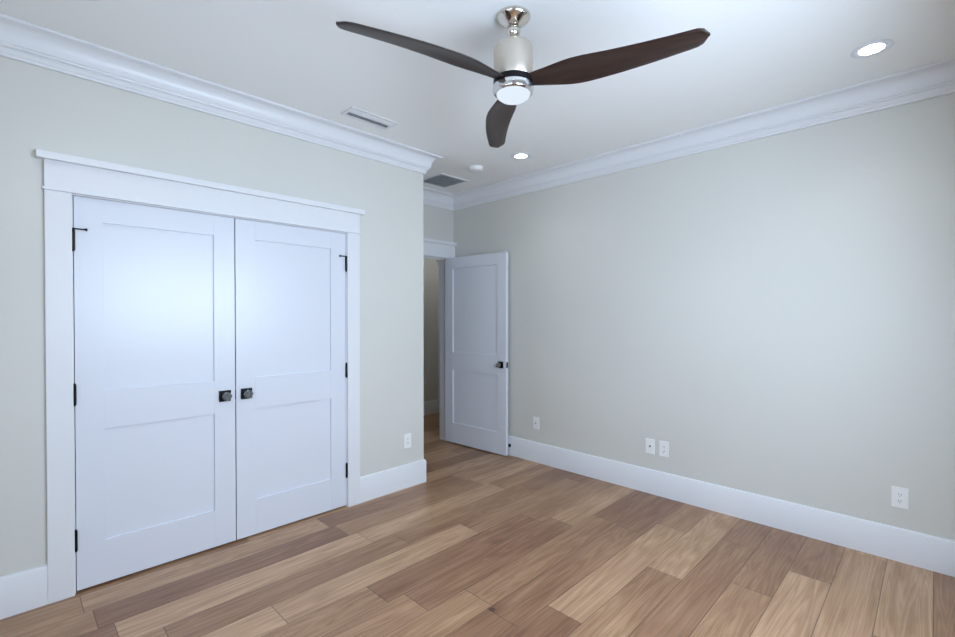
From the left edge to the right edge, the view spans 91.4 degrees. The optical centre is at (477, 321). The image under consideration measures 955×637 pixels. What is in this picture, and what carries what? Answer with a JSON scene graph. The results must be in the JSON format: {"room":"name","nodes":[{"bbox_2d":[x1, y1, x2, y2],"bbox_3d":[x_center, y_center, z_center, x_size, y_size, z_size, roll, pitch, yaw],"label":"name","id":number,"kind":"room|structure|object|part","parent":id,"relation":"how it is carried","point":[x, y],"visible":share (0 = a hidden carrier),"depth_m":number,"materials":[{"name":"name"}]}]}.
{"room":"empty bedroom","nodes":[
{"label":"empty bedroom","id":0,"kind":"room"},
{"bbox_2d":[0,56,423,576],"bbox_3d":[-1.529,-0.003,2.920,0.120,2.740,2.940,1,1,45],"label":"wall","id":1,"kind":"structure","parent":0,"point":[48,110],"depth_m":2.58,"materials":[{"name":"beige paint"}]},
{"bbox_2d":[0,564,47,619],"bbox_3d":[-2.249,1.280,2.104,0.016,0.190,0.450,1,1,45],"label":"baseboard","id":2,"kind":"structure","parent":1,"relation":"attached to","point":[23,591],"depth_m":2.20,"materials":[{"name":"white paint"}]},
{"bbox_2d":[72,196,235,590],"bbox_3d":[-1.762,0.363,2.584,0.093,1.990,0.787,1,1,45],"label":"closet door","id":3,"kind":"structure","parent":1,"relation":"in","point":[154,368],"depth_m":2.57,"materials":[{"name":"white paint"}]},
{"bbox_2d":[36,149,364,603],"bbox_3d":[-1.518,0.273,2.898,0.170,2.188,1.776,1,1,45],"label":"door frame","id":4,"kind":"structure","parent":1,"relation":"attached to","point":[67,178],"depth_m":2.34,"materials":[{"name":"white paint"}]},
{"bbox_2d":[0,13,441,174],"bbox_3d":[-1.322,-1.301,2.951,0.114,0.144,2.814,1,1,45],"label":"crown molding","id":5,"kind":"structure","parent":1,"relation":"attached to","point":[32,44],"depth_m":2.62,"materials":[{"name":"white paint"}]},
{"bbox_2d":[234,218,347,539],"bbox_3d":[-1.208,0.358,3.148,0.093,1.990,0.787,1,1,45],"label":"closet door","id":6,"kind":"structure","parent":1,"relation":"in","point":[291,376],"depth_m":3.12,"materials":[{"name":"white paint"}]},
{"bbox_2d":[360,459,423,502],"bbox_3d":[-0.667,1.264,3.712,0.016,0.190,0.620,1,1,45],"label":"baseboard","id":7,"kind":"structure","parent":1,"relation":"attached to","point":[378,484],"depth_m":3.69,"materials":[{"name":"white paint"}]},
{"bbox_2d":[404,433,410,448],"bbox_3d":[-0.572,0.978,3.812,0.007,0.116,0.072,1,1,45],"label":"electrical outlet plate","id":8,"kind":"object","parent":1,"relation":"attached to","point":[407,440],"visible":1,"depth_m":3.81,"materials":[{"name":"white plastic"}]},
{"bbox_2d":[424,459,425,481],"bbox_3d":[-0.729,1.259,4.219,0.816,0.190,0.016,1,1,45],"label":"baseboard","id":9,"kind":"structure","parent":1,"relation":"attached to","point":[424,459],"depth_m":3.93,"materials":[{"name":"white paint"}]},
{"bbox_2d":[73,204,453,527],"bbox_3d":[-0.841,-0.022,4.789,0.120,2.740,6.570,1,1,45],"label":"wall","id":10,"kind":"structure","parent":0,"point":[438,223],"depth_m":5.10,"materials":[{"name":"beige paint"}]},
{"bbox_2d":[423,187,451,208],"bbox_3d":[-0.663,-1.320,4.790,0.114,0.144,0.960,1,1,45],"label":"crown molding","id":11,"kind":"structure","parent":10,"relation":"attached to","point":[431,197],"depth_m":5.03,"materials":[{"name":"white paint"}]},
{"bbox_2d":[423,238,456,440],"bbox_3d":[-0.685,0.233,4.950,0.220,2.228,1.131,1,1,45],"label":"door frame","id":12,"kind":"structure","parent":10,"relation":"attached to","point":[441,250],"depth_m":5.25,"materials":[{"name":"white paint"}]},
{"bbox_2d":[445,252,507,455],"bbox_3d":[-0.021,0.320,4.930,0.872,2.030,0.141,1,1,45],"label":"entry door","id":13,"kind":"structure","parent":10,"relation":"in","point":[476,351],"depth_m":4.88,"materials":[{"name":"white paint"}]},
{"bbox_2d":[423,258,437,401],"bbox_3d":[-1.196,-0.036,6.239,0.120,2.740,5.240,1,1,45],"label":"wall","id":14,"kind":"structure","parent":0,"point":[430,298],"depth_m":6.67,"materials":[{"name":"beige paint"}]},
{"bbox_2d":[424,399,437,414],"bbox_3d":[-1.738,1.245,5.604,0.016,0.190,3.315,1,1,45],"label":"baseboard","id":15,"kind":"structure","parent":14,"relation":"attached to","point":[430,407],"depth_m":6.69,"materials":[{"name":"white paint"}]},
{"bbox_2d":[436,259,439,412],"bbox_3d":[-0.245,0.210,7.172,0.170,2.228,1.086,1,1,45],"label":"door frame","id":16,"kind":"structure","parent":14,"relation":"attached to","point":[437,260],"depth_m":6.77,"materials":[{"name":"white paint"}]},
{"bbox_2d":[0,412,954,636],"bbox_3d":[0.306,1.389,3.759,5.760,0.060,6.690,1,1,45],"label":"floor","id":17,"kind":"structure","parent":0,"point":[464,541],"depth_m":2.49,"materials":[{"name":"brown wood"}]},
{"bbox_2d":[0,0,954,193],"bbox_3d":[0.306,-1.421,3.730,5.760,0.080,6.690,1,1,45],"label":"ceiling","id":18,"kind":"structure","parent":0,"point":[745,58],"depth_m":2.40,"materials":[{"name":"white paint"}]},
{"bbox_2d":[341,106,398,129],"bbox_3d":[-0.725,-1.371,3.153,0.150,0.010,0.360,1,1,45],"label":"ceiling vent","id":19,"kind":"object","parent":18,"relation":"in","point":[358,114],"visible":1,"depth_m":3.14,"materials":[{"name":"white metal"}]},
{"bbox_2d":[423,173,467,187],"bbox_3d":[-0.341,-1.385,4.599,0.360,0.010,0.360,1,1,45],"label":"ceiling vent","id":20,"kind":"object","parent":18,"relation":"in","point":[442,180],"visible":0.94,"depth_m":4.59,"materials":[{"name":"white metal"}]},
{"bbox_2d":[469,165,482,172],"bbox_3d":[-0.012,-1.369,4.191,0.132,0.034,0.132,1,1,45],"label":"smoke detector","id":21,"kind":"object","parent":18,"relation":"attached to","point":[475,168],"visible":1,"depth_m":4.15,"materials":[{"name":"white plastic"}]},
{"bbox_2d":[511,152,530,159],"bbox_3d":[0.365,-1.379,3.890,0.168,0.006,0.168,1,1,45],"label":"recessed light","id":22,"kind":"object","parent":18,"relation":"in","point":[520,156],"visible":1,"depth_m":3.89,"materials":[{"name":"white paint"}]},
{"bbox_2d":[336,5,709,147],"bbox_3d":[0.141,-1.174,1.951,1.347,0.379,1.321,1,1,45],"label":"fan","id":23,"kind":"object","parent":18,"relation":"hanging from","point":[515,76],"visible":1,"depth_m":1.99,"materials":[{"name":"brown wood"}]},
{"bbox_3d":[-0.179,-1.069,1.841,0.740,0.044,0.159,0,1,-35],"label":"blade","id":24,"kind":"part","parent":23,"relation":"part of","materials":[{"name":"brown wood"}]},
{"bbox_3d":[0.116,-1.076,2.506,0.159,0.044,0.740,0,1,-5],"label":"blade","id":25,"kind":"part","parent":23,"relation":"part of","materials":[{"name":"brown wood"}]},
{"bbox_3d":[0.545,-1.070,1.919,0.740,0.044,0.159,0,1,25],"label":"blade","id":26,"kind":"part","parent":23,"relation":"part of","materials":[{"name":"brown wood"}]},
{"bbox_2d":[850,39,893,58],"bbox_3d":[1.976,-1.363,2.334,0.168,0.006,0.168,1,1,45],"label":"recessed light","id":27,"kind":"object","parent":18,"relation":"in","point":[872,48],"visible":1,"depth_m":2.33,"materials":[{"name":"white paint"}]},
{"bbox_2d":[454,93,954,540],"bbox_3d":[1.331,-0.012,3.795,4.370,2.740,0.120,1,1,45],"label":"wall","id":28,"kind":"structure","parent":0,"point":[773,316],"depth_m":3.14,"materials":[{"name":"beige paint"}]},
{"bbox_2d":[533,416,538,429],"bbox_3d":[0.561,0.976,4.470,0.072,0.116,0.012,1,1,45],"label":"electrical outlet plate","id":29,"kind":"object","parent":28,"relation":"attached to","point":[535,422],"visible":1,"depth_m":4.47,"materials":[{"name":"white plastic"}]},
{"bbox_2d":[646,438,654,453],"bbox_3d":[1.365,0.987,3.683,0.072,0.116,0.007,1,1,45],"label":"electrical outlet plate","id":30,"kind":"object","parent":28,"relation":"attached to","point":[650,446],"visible":1,"depth_m":3.68,"materials":[{"name":"white plastic"}]},
{"bbox_2d":[659,441,668,456],"bbox_3d":[1.444,0.988,3.606,0.072,0.116,0.007,1,1,45],"label":"electrical outlet plate","id":31,"kind":"object","parent":28,"relation":"attached to","point":[664,448],"visible":1,"depth_m":3.60,"materials":[{"name":"white plastic"}]},
{"bbox_2d":[448,58,954,210],"bbox_3d":[1.206,-1.309,3.741,4.250,0.144,0.114,1,1,45],"label":"crown molding","id":32,"kind":"structure","parent":28,"relation":"attached to","point":[937,79],"depth_m":3.14,"materials":[{"name":"white paint"}]},
{"bbox_2d":[508,436,954,576],"bbox_3d":[1.248,1.263,3.795,4.230,0.190,0.016,1,1,45],"label":"baseboard","id":33,"kind":"structure","parent":28,"relation":"attached to","point":[921,550],"depth_m":3.12,"materials":[{"name":"white paint"}]},
{"bbox_2d":[891,486,908,508],"bbox_3d":[2.409,1.005,2.656,0.072,0.116,0.007,1,1,45],"label":"electrical outlet plate","id":34,"kind":"object","parent":28,"relation":"attached to","point":[899,497],"visible":1,"depth_m":2.65,"materials":[{"name":"white plastic"}]}
]}

